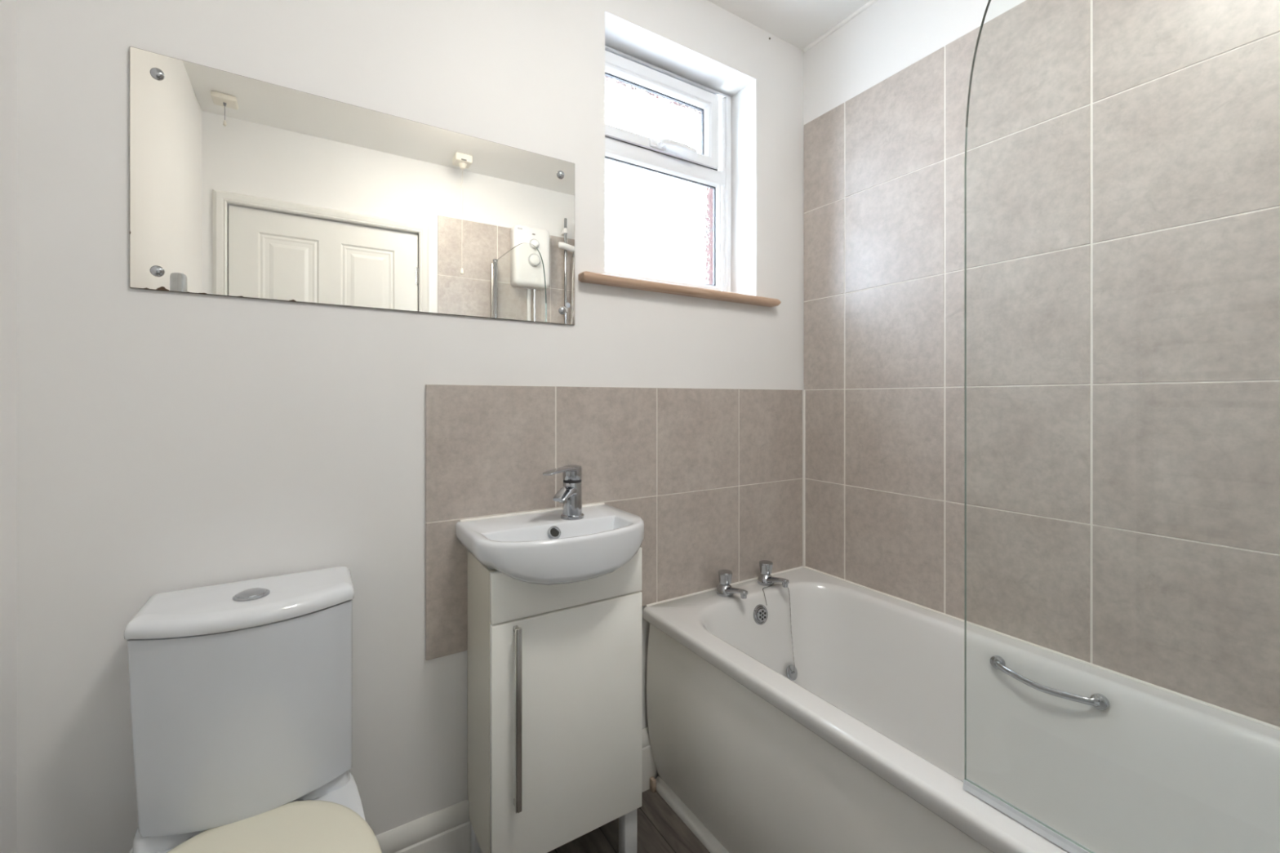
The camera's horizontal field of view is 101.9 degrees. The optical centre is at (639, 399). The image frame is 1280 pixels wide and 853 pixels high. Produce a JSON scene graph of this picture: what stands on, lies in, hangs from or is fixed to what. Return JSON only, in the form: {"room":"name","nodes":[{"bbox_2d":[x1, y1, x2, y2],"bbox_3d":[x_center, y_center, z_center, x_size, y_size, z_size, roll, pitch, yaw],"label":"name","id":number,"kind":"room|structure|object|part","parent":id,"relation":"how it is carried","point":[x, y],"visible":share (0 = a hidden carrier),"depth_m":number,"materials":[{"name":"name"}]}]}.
{"room":"bathroom","nodes":[
{"label":"bathroom","id":0,"kind":"room"},
{"bbox_2d":[0,0,16,852],"bbox_3d":[-0.667,-0.070,0.149,0.100,2.483,2.020,0,0,-32],"label":"wall","id":1,"kind":"structure","parent":0,"point":[7,7],"depth_m":0.87,"materials":[{"name":"paint"}]},
{"bbox_2d":[16,0,803,852],"bbox_3d":[-0.276,-0.070,1.489,2.183,2.483,0.162,0,0,-32],"label":"wall","id":2,"kind":"structure","parent":0,"point":[166,441],"depth_m":1.11,"materials":[{"name":"paint"}]},
{"bbox_2d":[128,45,574,324],"bbox_3d":[-0.565,-0.433,1.204,0.906,0.450,0.014,0,0,-32],"label":"wall mirror","id":3,"kind":"object","parent":2,"relation":"attached to","point":[240,186],"visible":1,"depth_m":1.13,"materials":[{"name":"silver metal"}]},
{"bbox_2d":[375,727,655,852],"bbox_3d":[-0.513,1.085,1.235,1.311,0.174,0.018,0,0,-32],"label":"baseboard","id":4,"kind":"structure","parent":2,"relation":"attached to","point":[448,829],"depth_m":1.25,"materials":[{"name":"white wood"}]},
{"bbox_2d":[425,384,802,660],"bbox_3d":[0.049,0.293,1.592,1.323,0.659,0.008,0,0,-32],"label":"wall tiles","id":5,"kind":"object","parent":2,"relation":"attached to","point":[713,477],"depth_m":1.55,"materials":[{"name":"beige tile"}]},
{"bbox_2d":[577,45,781,306],"bbox_3d":[0.120,-0.727,1.710,0.767,0.792,0.196,0,0,-32],"label":"window","id":6,"kind":"structure","parent":2,"relation":"in","point":[668,135],"depth_m":1.77,"materials":[{"name":"white plastic"}]},
{"bbox_3d":[0.049,-0.960,1.768,0.421,0.182,0.004,0,0,-32],"label":"pane","id":7,"kind":"part","parent":6,"relation":"part of","materials":[{"name":"clear glass"}]},
{"bbox_3d":[0.070,-0.593,1.781,0.491,0.376,0.004,0,0,-32],"label":"pane","id":8,"kind":"part","parent":6,"relation":"part of","materials":[{"name":"clear glass"}]},
{"bbox_3d":[0.059,-0.965,1.751,0.511,0.262,0.032,0,0,-32],"label":"opening sash","id":9,"kind":"part","parent":6,"relation":"part of","materials":[{"name":"white plastic"}]},
{"bbox_3d":[0.080,-0.742,1.778,0.596,0.763,0.039,0,0,-32],"label":"frame","id":10,"kind":"part","parent":6,"relation":"part of","materials":[{"name":"white plastic"}]},
{"bbox_3d":[0.114,-0.849,1.740,0.171,0.026,0.038,0,0,-23],"label":"handle","id":11,"kind":"part","parent":6,"relation":"part of","materials":[{"name":"white plastic"}]},
{"bbox_3d":[0.127,-0.344,1.698,0.767,0.025,0.168,0,0,-32],"label":"sill","id":12,"kind":"part","parent":6,"relation":"part of","materials":[{"name":"brown wood"}]},
{"bbox_2d":[547,789,710,852],"bbox_3d":[0.235,1.202,0.672,2.183,0.060,1.950,0,0,-32],"label":"floor","id":13,"kind":"structure","parent":0,"point":[660,829],"depth_m":1.40,"materials":[{"name":"brown wood"}]},
{"bbox_2d":[124,566,382,852],"bbox_3d":[-0.607,0.764,0.780,0.389,0.816,0.662,0,0,-32],"label":"toilet","id":14,"kind":"object","parent":13,"relation":"on","point":[241,692],"visible":1,"depth_m":0.90,"materials":[{"name":"white ceramic"}]},
{"bbox_3d":[-0.730,0.381,0.977,0.333,0.030,0.196,0,0,-32],"label":"cistern lid","id":15,"kind":"part","parent":14,"relation":"part of","materials":[{"name":"white ceramic"}]},
{"bbox_3d":[-0.564,0.738,0.712,0.389,0.020,0.501,0,0,-32],"label":"seat lid","id":16,"kind":"part","parent":14,"relation":"part of","materials":[{"name":"beige plastic"}]},
{"bbox_2d":[467,546,641,852],"bbox_3d":[-0.203,0.773,1.286,0.379,0.798,0.241,0,0,-32],"label":"vanity cabinet","id":17,"kind":"object","parent":13,"relation":"on","point":[554,671],"visible":1,"depth_m":1.20,"materials":[{"name":"white laminated board"},{"name":"brushed steel handle"}]},
{"bbox_3d":[-0.390,1.099,1.268,0.036,0.146,0.034,0,0,-32],"label":"leg","id":18,"kind":"part","parent":17,"relation":"part of","materials":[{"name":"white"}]},
{"bbox_3d":[-0.266,0.688,1.122,0.014,0.393,0.030,0,0,-32],"label":"handle","id":19,"kind":"part","parent":17,"relation":"part of","materials":[{"name":"silver metal"}]},
{"bbox_2d":[455,502,644,585],"bbox_3d":[-0.197,0.348,1.261,0.420,0.105,0.295,0,0,-32],"label":"basin","id":20,"kind":"object","parent":17,"relation":"in","point":[539,547],"visible":0.98,"depth_m":1.17,"materials":[{"name":"white ceramic"}]},
{"bbox_2d":[542,464,583,519],"bbox_3d":[-0.184,0.233,1.283,0.059,0.134,0.152,0,0,17],"label":"mixer tap","id":21,"kind":"object","parent":20,"relation":"on","point":[570,495],"visible":1,"depth_m":1.30,"materials":[{"name":"silver metal"}]},
{"bbox_3d":[-0.193,0.185,1.281,0.049,0.037,0.141,0,0,26],"label":"lever","id":22,"kind":"part","parent":21,"relation":"part of","materials":[{"name":"silver metal"}]},
{"bbox_3d":[-0.186,0.230,1.289,0.042,0.036,0.059,0,0,24],"label":"spout","id":23,"kind":"part","parent":21,"relation":"part of","materials":[{"name":"silver metal"}]},
{"bbox_3d":[-0.160,0.427,1.217,0.379,0.108,0.018,0,0,-32],"label":"fascia panel","id":24,"kind":"part","parent":17,"relation":"part of","materials":[{"name":"white"}]},
{"bbox_3d":[-0.031,1.099,1.326,0.036,0.146,0.034,0,0,-32],"label":"leg","id":25,"kind":"part","parent":17,"relation":"part of","materials":[{"name":"white"}]},
{"bbox_2d":[649,776,656,792],"bbox_3d":[0.039,1.154,1.557,0.014,0.036,0.019,0,0,-32],"label":"scrap","id":26,"kind":"object","parent":13,"relation":"on","point":[652,780],"visible":1,"depth_m":1.55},
{"bbox_2d":[643,567,1279,852],"bbox_3d":[0.765,0.887,1.020,0.712,0.526,1.718,0,0,-32],"label":"bathtub","id":27,"kind":"object","parent":13,"relation":"on","point":[861,752],"depth_m":1.19,"materials":[{"name":"white plastic"}]},
{"bbox_2d":[655,776,728,852],"bbox_3d":[0.505,1.157,0.850,0.026,0.031,1.707,0,0,-32],"label":"baseboard","id":28,"kind":"structure","parent":27,"relation":"attached to","point":[689,819],"depth_m":1.43,"materials":[{"name":"white wood"}]},
{"bbox_2d":[715,569,747,599],"bbox_3d":[0.291,0.587,1.637,0.056,0.074,0.125,0,0,-32],"label":"tap","id":29,"kind":"object","parent":27,"relation":"on","point":[725,589],"visible":1,"depth_m":1.65,"materials":[{"name":"silver metal"}]},
{"bbox_3d":[0.300,0.603,1.622,0.038,0.038,0.091,0,0,-32],"label":"spout","id":30,"kind":"part","parent":29,"relation":"part of","materials":[{"name":"silver metal"}]},
{"bbox_2d":[757,560,789,587],"bbox_3d":[0.446,0.587,1.733,0.056,0.074,0.125,0,0,-32],"label":"tap","id":31,"kind":"object","parent":27,"relation":"on","point":[765,579],"visible":1,"depth_m":1.74,"materials":[{"name":"silver metal"}]},
{"bbox_3d":[0.455,0.603,1.719,0.038,0.038,0.091,0,0,-32],"label":"spout","id":32,"kind":"part","parent":31,"relation":"part of","materials":[{"name":"silver metal"}]},
{"bbox_2d":[762,584,797,680],"bbox_3d":[0.450,0.755,1.690,0.102,0.271,0.108,0,0,-6],"label":"plug","id":33,"kind":"object","parent":27,"relation":"hanging from","point":[791,670],"visible":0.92,"depth_m":1.66,"materials":[{"name":"silver metal"}]},
{"bbox_3d":[0.493,0.907,0.846,0.049,0.486,1.710,0,0,-32],"label":"panel","id":34,"kind":"part","parent":27,"relation":"part of","materials":[{"name":"plastic"}]},
{"bbox_2d":[962,0,1095,852],"bbox_3d":[0.741,-0.096,0.482,0.032,1.435,0.830,0,0,-32],"label":"screen","id":35,"kind":"object","parent":27,"relation":"on","point":[1051,834],"visible":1,"depth_m":0.83,"materials":[{"name":"clear glass"}]},
{"bbox_3d":[0.948,0.667,1.224,0.044,0.033,0.234,0,0,-32],"label":"grab handle","id":36,"kind":"part","parent":27,"relation":"part of","materials":[{"name":"silver metal"}]},
{"bbox_2d":[707,0,870,50],"bbox_3d":[0.216,-1.341,0.701,2.183,0.060,2.020,0,0,-32],"label":"ceiling","id":37,"kind":"structure","parent":0,"point":[798,23],"depth_m":1.77,"materials":[{"name":"white paint"}]},
{"bbox_2d":[803,0,1025,390],"bbox_3d":[1.103,-0.070,1.256,0.092,2.483,2.020,0,0,-32],"label":"wall","id":38,"kind":"structure","parent":0,"point":[887,37],"depth_m":1.70,"materials":[{"name":"paint"}]},
{"bbox_2d":[803,0,877,52],"bbox_3d":[1.071,-1.307,1.212,0.014,0.014,1.720,0,0,-32],"label":"trim","id":39,"kind":"structure","parent":38,"relation":"attached to","point":[870,2],"depth_m":1.80,"materials":[{"name":"white paint"}]},
{"bbox_2d":[645,390,1279,730],"bbox_3d":[0.771,0.295,1.027,0.702,0.663,1.720,0,0,-32],"label":"trim","id":40,"kind":"structure","parent":38,"relation":"attached to","point":[803,391],"depth_m":1.58,"materials":[{"name":"white plastic"}]},
{"bbox_2d":[804,0,1279,727],"bbox_3d":[1.071,-0.202,1.212,0.008,1.649,1.720,0,0,-32],"label":"wall tiles","id":41,"kind":"object","parent":38,"relation":"attached to","point":[1123,156],"depth_m":1.26,"materials":[{"name":"beige tile"}]}
]}

